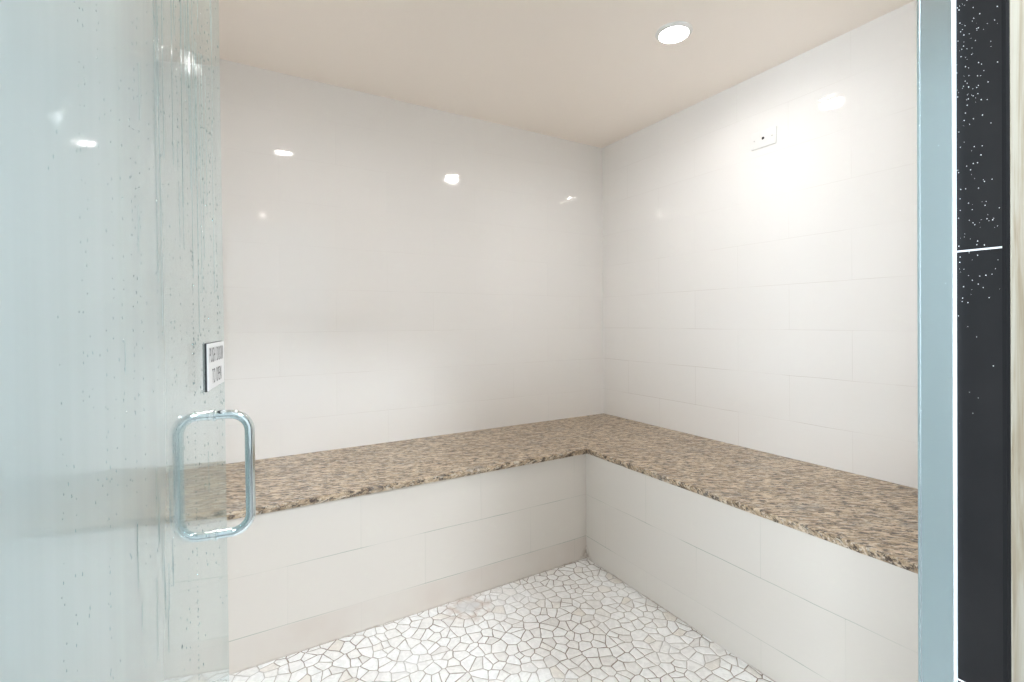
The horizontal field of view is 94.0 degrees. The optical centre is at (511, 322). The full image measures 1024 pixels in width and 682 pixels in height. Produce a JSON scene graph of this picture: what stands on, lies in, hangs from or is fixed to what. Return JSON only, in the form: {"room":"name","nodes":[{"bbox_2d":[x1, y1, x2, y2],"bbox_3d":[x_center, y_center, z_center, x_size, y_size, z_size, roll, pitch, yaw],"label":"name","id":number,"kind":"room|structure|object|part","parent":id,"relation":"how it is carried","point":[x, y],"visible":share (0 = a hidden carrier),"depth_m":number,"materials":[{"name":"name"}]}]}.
{"room":"spa","nodes":[
{"label":"spa","id":0,"kind":"room"},
{"bbox_2d":[143,0,160,485],"bbox_3d":[-0.925,0.002,0.990,0.100,2.262,2.135,0,0,-31],"label":"wall","id":1,"kind":"structure","parent":0,"point":[152,77],"depth_m":1.80,"materials":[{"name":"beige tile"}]},
{"bbox_2d":[158,44,603,472],"bbox_3d":[-0.440,-0.003,2.573,2.545,2.262,0.100,0,0,-31],"label":"wall","id":2,"kind":"structure","parent":0,"point":[394,270],"depth_m":2.37,"materials":[{"name":"beige tile"}]},
{"bbox_2d":[229,558,773,681],"bbox_3d":[0.129,1.176,1.622,2.545,0.100,2.312,0,0,-31],"label":"floor","id":3,"kind":"structure","parent":0,"point":[576,621],"depth_m":1.66,"materials":[{"name":"tile"}]},
{"bbox_2d":[154,413,917,681],"bbox_3d":[0.133,0.862,1.611,2.343,0.528,2.133,0,0,-31],"label":"bench","id":4,"kind":"object","parent":3,"relation":"on","point":[801,571],"visible":0.9,"depth_m":1.73,"materials":[{"name":"beige tile"}]},
{"bbox_3d":[-0.251,0.612,2.260,2.342,0.026,0.626,0,0,-31],"label":"granite seat","id":5,"kind":"part","parent":4,"relation":"part of","materials":[{"name":"brown stone"}]},
{"bbox_3d":[0.859,0.606,2.039,0.655,0.026,2.133,0,0,-31],"label":"granite seat","id":6,"kind":"part","parent":4,"relation":"part of","materials":[{"name":"brown stone"}]},
{"bbox_2d":[147,0,914,147],"bbox_3d":[0.115,-1.186,1.619,2.545,0.100,2.312,0,0,-31],"label":"ceiling","id":7,"kind":"structure","parent":0,"point":[597,73],"depth_m":1.97,"materials":[{"name":"beige paint"}]},
{"bbox_2d":[655,21,692,43],"bbox_3d":[0.635,-1.134,1.875,0.140,0.012,0.140,0,0,-31],"label":"recessed light","id":8,"kind":"object","parent":7,"relation":"in","point":[677,31],"visible":1,"depth_m":1.87,"materials":[{"name":"white plastic"}]},
{"bbox_2d":[602,0,917,488],"bbox_3d":[1.181,-0.012,2.231,0.100,2.262,2.135,0,0,-31],"label":"wall","id":9,"kind":"structure","parent":0,"point":[764,299],"depth_m":2.10,"materials":[{"name":"beige tile"}]},
{"bbox_2d":[751,126,776,150],"bbox_3d":[1.145,-0.838,2.176,0.008,0.076,0.120,0,0,-31],"label":"cover plate","id":10,"kind":"object","parent":9,"relation":"attached to","point":[767,137],"visible":1,"depth_m":2.17,"materials":[{"name":"white plastic"}]},
{"bbox_3d":[0.319,-0.164,0.442,4.200,2.580,0.073,0,0,-31],"label":"wall","id":11,"kind":"structure","parent":0,"visible":0},
{"bbox_2d":[0,0,255,681],"bbox_3d":[-0.389,0.133,0.515,0.126,1.968,0.837,-1,0,-22],"label":"door","id":12,"kind":"structure","parent":11,"relation":"in","point":[45,276],"depth_m":0.37,"materials":[{"name":"clear glass"}]},
{"bbox_2d":[48,0,226,678],"bbox_3d":[-0.426,-0.096,0.607,0.011,1.446,0.620,0,0,-22],"label":"water droplets","id":13,"kind":"object","parent":12,"relation":"attached to","point":[196,127],"visible":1,"depth_m":0.62},
{"bbox_2d":[204,341,223,391],"bbox_3d":[-0.505,0.071,0.812,0.005,0.076,0.136,-1,0,-22],"label":"door sign","id":14,"kind":"object","parent":12,"relation":"attached to","point":[214,351],"visible":1,"depth_m":0.79,"materials":[{"name":"white plastic"}]},
{"bbox_2d":[917,0,953,681],"bbox_3d":[0.513,0.130,0.578,0.021,1.990,0.033,0,0,-31],"label":"trim","id":15,"kind":"structure","parent":11,"relation":"attached to","point":[934,17],"depth_m":0.58,"materials":[{"name":"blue metal"}]},
{"bbox_2d":[952,0,957,681],"bbox_3d":[0.523,0.130,0.564,0.019,1.990,0.002,0,0,-31],"label":"trim","id":16,"kind":"structure","parent":11,"relation":"attached to","point":[954,152],"depth_m":0.56,"materials":[{"name":"white plastic"}]},
{"bbox_2d":[957,0,999,392],"bbox_3d":[0.535,-0.034,0.548,0.001,0.817,0.036,0,0,-31],"label":"spots","id":17,"kind":"object","parent":11,"relation":"attached to","point":[966,0],"visible":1,"depth_m":0.55,"materials":[{"name":"white"}]},
{"bbox_2d":[956,0,1002,681],"bbox_3d":[0.532,0.130,0.566,0.024,1.990,0.074,0,0,-31],"label":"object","id":18,"kind":"structure","parent":11,"relation":"attached to","point":[979,320],"depth_m":0.55,"materials":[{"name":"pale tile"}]},
{"bbox_2d":[1001,0,1010,681],"bbox_3d":[0.552,0.130,0.533,0.024,1.990,0.004,0,0,-31],"label":"trim","id":19,"kind":"structure","parent":11,"relation":"attached to","point":[1005,4],"depth_m":0.53,"materials":[{"name":"black"}]},
{"bbox_2d":[1010,0,1023,681],"bbox_3d":[1.349,-0.171,1.004,1.855,2.580,0.006,0,0,-31],"label":"trim","id":20,"kind":"structure","parent":11,"relation":"attached to","point":[1016,6],"depth_m":0.55,"materials":[{"name":"beige wood"}]}
]}

